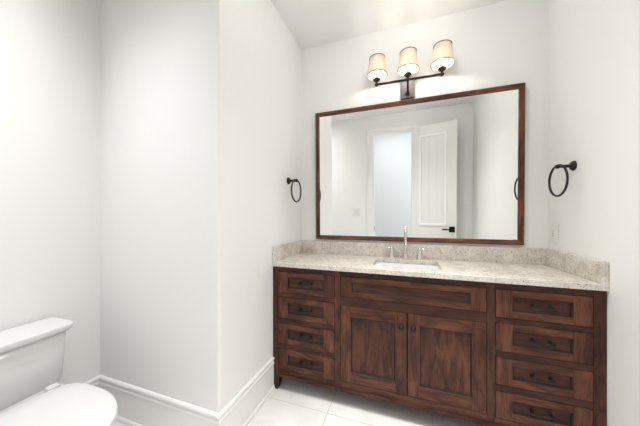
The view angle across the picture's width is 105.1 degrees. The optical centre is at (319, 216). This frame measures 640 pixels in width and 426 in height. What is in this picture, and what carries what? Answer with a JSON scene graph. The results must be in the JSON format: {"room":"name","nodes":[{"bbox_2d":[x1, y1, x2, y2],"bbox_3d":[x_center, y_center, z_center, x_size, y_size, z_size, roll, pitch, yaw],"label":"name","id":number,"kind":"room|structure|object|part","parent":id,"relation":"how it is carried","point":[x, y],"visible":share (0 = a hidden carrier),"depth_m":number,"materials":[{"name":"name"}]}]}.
{"room":"bathroom","nodes":[
{"label":"bathroom","id":0,"kind":"room"},
{"bbox_2d":[0,0,99,383],"bbox_3d":[-1.415,-0.146,1.619,0.120,2.728,2.191,0,0,19],"label":"wall","id":1,"kind":"structure","parent":0,"point":[50,49],"depth_m":1.34,"materials":[{"name":"white paint"}]},
{"bbox_2d":[100,0,300,412],"bbox_3d":[-0.754,-0.146,1.935,0.921,2.728,1.161,0,0,19],"label":"wall","id":2,"kind":"structure","parent":0,"point":[200,100],"depth_m":1.40,"materials":[{"name":"white paint"}]},
{"bbox_2d":[85,357,274,425],"bbox_3d":[-1.053,1.104,1.322,1.678,0.228,0.667,0,0,-25],"label":"baseboard","id":3,"kind":"structure","parent":2,"relation":"attached to","point":[136,406],"depth_m":1.40,"materials":[{"name":"white wood"}]},
{"bbox_2d":[287,177,300,201],"bbox_3d":[-0.216,-0.215,1.954,0.084,0.202,0.187,0,0,19],"label":"towel ring","id":4,"kind":"object","parent":2,"relation":"attached to","point":[289,180],"visible":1,"depth_m":1.94,"materials":[{"name":"black metal"}]},
{"bbox_2d":[113,378,481,425],"bbox_3d":[-0.079,1.258,1.155,2.948,0.080,2.191,0,0,19],"label":"floor","id":5,"kind":"structure","parent":0,"point":[294,403],"depth_m":1.52,"materials":[{"name":"tile"}]},
{"bbox_2d":[0,317,116,425],"bbox_3d":[-1.165,0.877,0.986,0.750,0.680,0.462,0,0,19],"label":"toilet","id":6,"kind":"object","parent":5,"relation":"on","point":[31,354],"visible":1,"depth_m":1.08,"materials":[{"name":"white ceramic"}]},
{"bbox_3d":[-1.423,0.703,1.075,0.186,0.260,0.426,0,0,19],"label":"tank","id":7,"kind":"part","parent":6,"relation":"part of","materials":[{"name":"white ceramic"}]},
{"bbox_3d":[-1.150,1.020,0.981,0.678,0.395,0.366,0,0,19],"label":"bowl","id":8,"kind":"part","parent":6,"relation":"part of","materials":[{"name":"white ceramic"}]},
{"bbox_3d":[-1.419,0.555,1.074,0.214,0.035,0.462,0,0,19],"label":"tank lid","id":9,"kind":"part","parent":6,"relation":"part of","materials":[{"name":"white ceramic"}]},
{"bbox_3d":[-1.048,0.801,0.946,0.502,0.014,0.394,0,0,19],"label":"seat lid","id":10,"kind":"part","parent":6,"relation":"part of","materials":[{"name":"white plastic"}]},
{"bbox_2d":[273,266,606,425],"bbox_3d":[0.586,0.783,1.668,1.783,0.868,0.543,0,0,19],"label":"vanity cabinet","id":11,"kind":"object","parent":5,"relation":"on","point":[480,353],"visible":0.97,"depth_m":1.38,"materials":[{"name":"brown wood"}]},
{"bbox_3d":[-0.301,1.169,1.757,0.044,0.098,0.048,0,0,19],"label":"leg","id":12,"kind":"part","parent":11,"relation":"part of","materials":[{"name":"brown wood"}]},
{"bbox_3d":[-0.103,0.993,1.650,0.106,0.018,0.036,0,0,19],"label":"drawer pull","id":13,"kind":"part","parent":11,"relation":"part of","materials":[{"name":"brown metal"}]},
{"bbox_3d":[-0.103,0.814,1.650,0.106,0.018,0.036,0,0,19],"label":"drawer pull","id":14,"kind":"part","parent":11,"relation":"part of","materials":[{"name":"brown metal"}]},
{"bbox_3d":[-0.103,0.633,1.650,0.106,0.018,0.036,0,0,19],"label":"drawer pull","id":15,"kind":"part","parent":11,"relation":"part of","materials":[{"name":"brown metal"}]},
{"bbox_3d":[-0.103,0.456,1.650,0.106,0.018,0.036,0,0,19],"label":"drawer pull","id":16,"kind":"part","parent":11,"relation":"part of","materials":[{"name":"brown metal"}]},
{"bbox_3d":[-0.097,0.993,1.666,0.261,0.068,0.016,0,0,19],"label":"panel","id":17,"kind":"part","parent":11,"relation":"part of","materials":[{"name":"brown wood"}]},
{"bbox_3d":[-0.097,0.814,1.666,0.261,0.070,0.016,0,0,19],"label":"panel","id":18,"kind":"part","parent":11,"relation":"part of","materials":[{"name":"brown wood"}]},
{"bbox_3d":[-0.097,0.633,1.666,0.261,0.074,0.016,0,0,19],"label":"panel","id":19,"kind":"part","parent":11,"relation":"part of","materials":[{"name":"brown wood"}]},
{"bbox_3d":[-0.097,0.456,1.666,0.261,0.074,0.016,0,0,19],"label":"panel","id":20,"kind":"part","parent":11,"relation":"part of","materials":[{"name":"brown wood"}]},
{"bbox_3d":[-0.096,1.094,1.668,0.413,0.057,0.021,0,0,19],"label":"frame rail","id":21,"kind":"part","parent":11,"relation":"part of","materials":[{"name":"brown wood"}]},
{"bbox_3d":[-0.096,0.903,1.668,0.413,0.032,0.021,0,0,19],"label":"frame rail","id":22,"kind":"part","parent":11,"relation":"part of","materials":[{"name":"brown wood"}]},
{"bbox_3d":[-0.096,0.725,1.668,0.413,0.030,0.021,0,0,19],"label":"frame rail","id":23,"kind":"part","parent":11,"relation":"part of","materials":[{"name":"brown wood"}]},
{"bbox_3d":[-0.096,0.544,1.668,0.413,0.026,0.021,0,0,19],"label":"frame rail","id":24,"kind":"part","parent":11,"relation":"part of","materials":[{"name":"brown wood"}]},
{"bbox_3d":[-0.096,0.364,1.668,0.413,0.030,0.021,0,0,19],"label":"frame rail","id":25,"kind":"part","parent":11,"relation":"part of","materials":[{"name":"brown wood"}]},
{"bbox_3d":[-0.041,0.993,1.827,0.407,0.140,0.362,0,0,19],"label":"drawer","id":26,"kind":"part","parent":11,"relation":"part of","materials":[{"name":"brown wood"}]},
{"bbox_3d":[-0.041,0.814,1.827,0.407,0.142,0.362,0,0,19],"label":"drawer","id":27,"kind":"part","parent":11,"relation":"part of","materials":[{"name":"brown wood"}]},
{"bbox_3d":[-0.041,0.633,1.827,0.407,0.146,0.362,0,0,19],"label":"drawer","id":28,"kind":"part","parent":11,"relation":"part of","materials":[{"name":"brown wood"}]},
{"bbox_3d":[-0.041,0.456,1.827,0.407,0.146,0.362,0,0,19],"label":"drawer","id":29,"kind":"part","parent":11,"relation":"part of","materials":[{"name":"brown wood"}]},
{"bbox_3d":[0.325,0.810,1.520,0.269,0.350,0.016,0,0,19],"label":"panel","id":30,"kind":"part","parent":11,"relation":"part of","materials":[{"name":"brown wood"}]},
{"bbox_3d":[0.325,0.810,1.519,0.401,0.482,0.021,0,0,19],"label":"door","id":31,"kind":"part","parent":11,"relation":"part of","materials":[{"name":"brown wood"}]},
{"bbox_3d":[0.508,1.108,1.443,1.683,0.025,0.008,0,0,19],"label":"moulding","id":32,"kind":"part","parent":11,"relation":"part of","materials":[{"name":"brown wood"}]},
{"bbox_3d":[0.476,0.649,1.437,0.031,0.031,0.036,0,0,19],"label":"knob","id":33,"kind":"part","parent":11,"relation":"part of","materials":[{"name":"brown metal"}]},
{"bbox_3d":[0.515,0.447,1.454,0.658,0.060,0.016,0,0,19],"label":"panel","id":34,"kind":"part","parent":11,"relation":"part of","materials":[{"name":"brown wood"}]},
{"bbox_3d":[0.515,0.447,1.454,0.802,0.128,0.021,0,0,19],"label":"false drawer","id":35,"kind":"part","parent":11,"relation":"part of","materials":[{"name":"brown wood"}]},
{"bbox_3d":[0.515,1.089,1.456,0.808,0.068,0.021,0,0,19],"label":"frame rail","id":36,"kind":"part","parent":11,"relation":"part of","materials":[{"name":"brown wood"}]},
{"bbox_3d":[0.515,0.540,1.456,0.808,0.053,0.021,0,0,19],"label":"frame rail","id":37,"kind":"part","parent":11,"relation":"part of","materials":[{"name":"brown wood"}]},
{"bbox_3d":[0.515,0.364,1.456,0.808,0.030,0.021,0,0,19],"label":"frame rail","id":38,"kind":"part","parent":11,"relation":"part of","materials":[{"name":"brown wood"}]},
{"bbox_2d":[272,240,608,290],"bbox_3d":[0.590,0.279,1.679,1.784,0.137,0.522,0,0,19],"label":"countertop","id":39,"kind":"structure","parent":11,"relation":"on","point":[545,267],"depth_m":1.63,"materials":[{"name":"stone"}]},
{"bbox_2d":[384,227,427,259],"bbox_3d":[0.637,0.197,1.824,0.312,0.240,0.139,0,0,19],"label":"faucet","id":40,"kind":"object","parent":39,"relation":"on","point":[419,254],"visible":1,"depth_m":1.85,"materials":[{"name":"silver metal"}]},
{"bbox_3d":[0.556,0.276,1.897,0.052,0.083,0.052,0,0,19],"label":"handle","id":41,"kind":"part","parent":40,"relation":"part of","materials":[{"name":"silver metal"}]},
{"bbox_3d":[0.636,0.197,1.823,0.048,0.240,0.137,0,0,19],"label":"spout","id":42,"kind":"part","parent":40,"relation":"part of","materials":[{"name":"silver metal"}]},
{"bbox_3d":[0.745,0.276,1.832,0.052,0.083,0.052,0,0,19],"label":"handle","id":43,"kind":"part","parent":40,"relation":"part of","materials":[{"name":"silver metal"}]},
{"bbox_2d":[375,262,438,268],"bbox_3d":[0.590,0.427,1.685,0.474,0.158,0.322,0,0,19],"label":"sink","id":44,"kind":"object","parent":39,"relation":"in","point":[377,263],"visible":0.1,"depth_m":1.81,"materials":[{"name":"white ceramic"}]},
{"bbox_3d":[0.707,0.810,1.387,0.264,0.350,0.016,0,0,19],"label":"panel","id":45,"kind":"part","parent":11,"relation":"part of","materials":[{"name":"brown wood"}]},
{"bbox_3d":[0.707,0.810,1.387,0.396,0.482,0.021,0,0,19],"label":"door","id":46,"kind":"part","parent":11,"relation":"part of","materials":[{"name":"brown wood"}]},
{"bbox_3d":[1.123,1.094,1.245,0.399,0.057,0.021,0,0,19],"label":"frame rail","id":47,"kind":"part","parent":11,"relation":"part of","materials":[{"name":"brown wood"}]},
{"bbox_3d":[1.122,0.993,1.244,0.247,0.068,0.016,0,0,19],"label":"panel","id":48,"kind":"part","parent":11,"relation":"part of","materials":[{"name":"brown wood"}]},
{"bbox_3d":[1.122,0.814,1.244,0.247,0.070,0.016,0,0,19],"label":"panel","id":49,"kind":"part","parent":11,"relation":"part of","materials":[{"name":"brown wood"}]},
{"bbox_3d":[1.122,0.633,1.244,0.247,0.074,0.016,0,0,19],"label":"panel","id":50,"kind":"part","parent":11,"relation":"part of","materials":[{"name":"brown wood"}]},
{"bbox_3d":[1.122,0.456,1.244,0.247,0.074,0.016,0,0,19],"label":"panel","id":51,"kind":"part","parent":11,"relation":"part of","materials":[{"name":"brown wood"}]},
{"bbox_3d":[1.116,0.993,1.227,0.106,0.018,0.036,0,0,19],"label":"drawer pull","id":52,"kind":"part","parent":11,"relation":"part of","materials":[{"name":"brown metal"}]},
{"bbox_3d":[1.116,0.814,1.227,0.106,0.018,0.036,0,0,19],"label":"drawer pull","id":53,"kind":"part","parent":11,"relation":"part of","materials":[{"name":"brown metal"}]},
{"bbox_3d":[1.116,0.633,1.227,0.106,0.018,0.036,0,0,19],"label":"drawer pull","id":54,"kind":"part","parent":11,"relation":"part of","materials":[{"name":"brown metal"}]},
{"bbox_3d":[1.116,0.456,1.227,0.106,0.018,0.036,0,0,19],"label":"drawer pull","id":55,"kind":"part","parent":11,"relation":"part of","materials":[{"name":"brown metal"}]},
{"bbox_3d":[1.177,0.993,1.404,0.393,0.140,0.362,0,0,19],"label":"drawer","id":56,"kind":"part","parent":11,"relation":"part of","materials":[{"name":"brown wood"}]},
{"bbox_3d":[1.177,0.814,1.404,0.393,0.142,0.362,0,0,19],"label":"drawer","id":57,"kind":"part","parent":11,"relation":"part of","materials":[{"name":"brown wood"}]},
{"bbox_3d":[1.177,0.633,1.404,0.393,0.146,0.362,0,0,19],"label":"drawer","id":58,"kind":"part","parent":11,"relation":"part of","materials":[{"name":"brown wood"}]},
{"bbox_3d":[1.177,0.456,1.404,0.393,0.146,0.362,0,0,19],"label":"drawer","id":59,"kind":"part","parent":11,"relation":"part of","materials":[{"name":"brown wood"}]},
{"bbox_3d":[1.123,0.903,1.245,0.399,0.032,0.021,0,0,19],"label":"frame rail","id":60,"kind":"part","parent":11,"relation":"part of","materials":[{"name":"brown wood"}]},
{"bbox_3d":[1.123,0.725,1.245,0.399,0.030,0.021,0,0,19],"label":"frame rail","id":61,"kind":"part","parent":11,"relation":"part of","materials":[{"name":"brown wood"}]},
{"bbox_3d":[1.123,0.544,1.245,0.399,0.026,0.021,0,0,19],"label":"frame rail","id":62,"kind":"part","parent":11,"relation":"part of","materials":[{"name":"brown wood"}]},
{"bbox_3d":[1.123,0.364,1.245,0.399,0.030,0.021,0,0,19],"label":"frame rail","id":63,"kind":"part","parent":11,"relation":"part of","materials":[{"name":"brown wood"}]},
{"bbox_2d":[271,0,505,49],"bbox_3d":[-0.079,-1.560,1.155,2.948,0.100,2.191,0,0,19],"label":"ceiling","id":64,"kind":"structure","parent":0,"point":[312,23],"depth_m":1.83,"materials":[{"name":"white paint"}]},
{"bbox_2d":[301,0,547,247],"bbox_3d":[0.752,-0.146,1.963,1.907,2.728,0.120,0,0,19],"label":"wall","id":65,"kind":"structure","parent":0,"point":[502,43],"depth_m":1.81,"materials":[{"name":"white paint"}]},
{"bbox_2d":[367,39,454,99],"bbox_3d":[0.655,-1.064,1.820,0.600,0.284,0.211,1,0,19],"label":"vanity light","id":66,"kind":"object","parent":65,"relation":"attached to","point":[442,57],"visible":1,"depth_m":1.78,"materials":[{"name":"beige fabric"}]},
{"bbox_3d":[0.434,-1.077,1.866,0.152,0.008,0.152,1,0,19],"label":"shade trim","id":67,"kind":"part","parent":66,"relation":"part of","materials":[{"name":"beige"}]},
{"bbox_3d":[0.435,-1.141,1.865,0.145,0.128,0.145,1,0,19],"label":"lamp shade","id":68,"kind":"part","parent":66,"relation":"part of","materials":[{"name":"fabric"}]},
{"bbox_3d":[0.660,-0.973,1.843,0.034,0.065,0.120,1,0,19],"label":"arm","id":69,"kind":"part","parent":66,"relation":"part of","materials":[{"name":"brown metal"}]},
{"bbox_3d":[0.645,-1.139,1.793,0.145,0.128,0.145,1,0,19],"label":"lamp shade","id":70,"kind":"part","parent":66,"relation":"part of","materials":[{"name":"fabric"}]},
{"bbox_3d":[0.644,-1.075,1.793,0.152,0.008,0.152,1,0,19],"label":"shade trim","id":71,"kind":"part","parent":66,"relation":"part of","materials":[{"name":"beige glass"}]},
{"bbox_3d":[0.684,-0.988,1.910,0.104,0.130,0.023,1,0,19],"label":"plate","id":72,"kind":"part","parent":66,"relation":"part of","materials":[{"name":"grey metal"}]},
{"bbox_3d":[0.858,-1.136,1.719,0.145,0.128,0.145,1,0,19],"label":"lamp shade","id":73,"kind":"part","parent":66,"relation":"part of","materials":[{"name":"fabric"}]},
{"bbox_3d":[0.858,-1.072,1.719,0.152,0.008,0.152,1,0,19],"label":"shade trim","id":74,"kind":"part","parent":66,"relation":"part of","materials":[{"name":"beige glass"}]},
{"bbox_2d":[315,82,525,244],"bbox_3d":[0.672,-0.354,1.901,1.500,1.094,0.025,0,1,19],"label":"wall mirror","id":75,"kind":"object","parent":65,"relation":"attached to","point":[445,168],"visible":0.93,"depth_m":1.86,"materials":[{"name":"brown wood"}]},
{"bbox_3d":[-0.020,-0.354,2.141,0.034,1.094,0.024,0,1,19],"label":"frame rail","id":76,"kind":"part","parent":75,"relation":"part of","materials":[{"name":"brown wood"}]},
{"bbox_3d":[0.676,0.176,1.910,1.500,0.034,0.024,0,1,19],"label":"frame rail","id":77,"kind":"part","parent":75,"relation":"part of","materials":[{"name":"brown wood"}]},
{"bbox_3d":[0.669,-0.884,1.892,1.500,0.034,0.024,0,1,19],"label":"frame rail","id":78,"kind":"part","parent":75,"relation":"part of","materials":[{"name":"brown wood"}]},
{"bbox_3d":[1.365,-0.354,1.661,0.034,1.094,0.024,0,1,19],"label":"frame rail","id":79,"kind":"part","parent":75,"relation":"part of","materials":[{"name":"brown wood"}]},
{"bbox_2d":[303,240,547,264],"bbox_3d":[0.672,0.264,1.916,1.784,0.107,0.020,0,0,19],"label":"backsplash","id":80,"kind":"structure","parent":65,"relation":"attached to","point":[444,252],"depth_m":1.83,"materials":[{"name":"stone"}]},
{"bbox_2d":[548,0,638,425],"bbox_3d":[1.237,-0.146,0.635,0.120,2.728,2.071,0,0,19],"label":"wall","id":81,"kind":"structure","parent":0,"point":[593,45],"depth_m":1.17,"materials":[{"name":"white paint"}]},
{"bbox_2d":[550,224,558,242],"bbox_3d":[1.489,0.106,1.561,0.009,0.118,0.086,0,0,19],"label":"wall outlet","id":82,"kind":"object","parent":81,"relation":"attached to","point":[554,228],"visible":1,"depth_m":1.55,"materials":[{"name":"white plastic"}]},
{"bbox_2d":[551,228,554,238],"bbox_3d":[1.487,0.106,1.562,0.003,0.066,0.034,0,0,19],"label":"socket","id":83,"kind":"object","parent":82,"relation":"attached to","point":[552,229],"depth_m":1.56,"materials":[{"name":"white plastic"}]},
{"bbox_2d":[548,161,576,196],"bbox_3d":[1.393,-0.215,1.396,0.084,0.202,0.187,0,0,19],"label":"towel ring","id":84,"kind":"object","parent":81,"relation":"attached to","point":[572,166],"visible":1,"depth_m":1.38,"materials":[{"name":"black metal"}]},
{"bbox_3d":[0.010,-0.383,0.028,3.800,3.200,0.120,0,0,19],"label":"wall","id":85,"kind":"structure","parent":0,"visible":0},
{"bbox_2d":[639,0,639,425],"bbox_3d":[0.428,-0.021,0.079,0.590,2.462,0.099,0,0,6],"label":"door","id":86,"kind":"structure","parent":85,"relation":"in","point":[639,0],"depth_m":0.10,"materials":[{"name":"white wood"}]}
]}

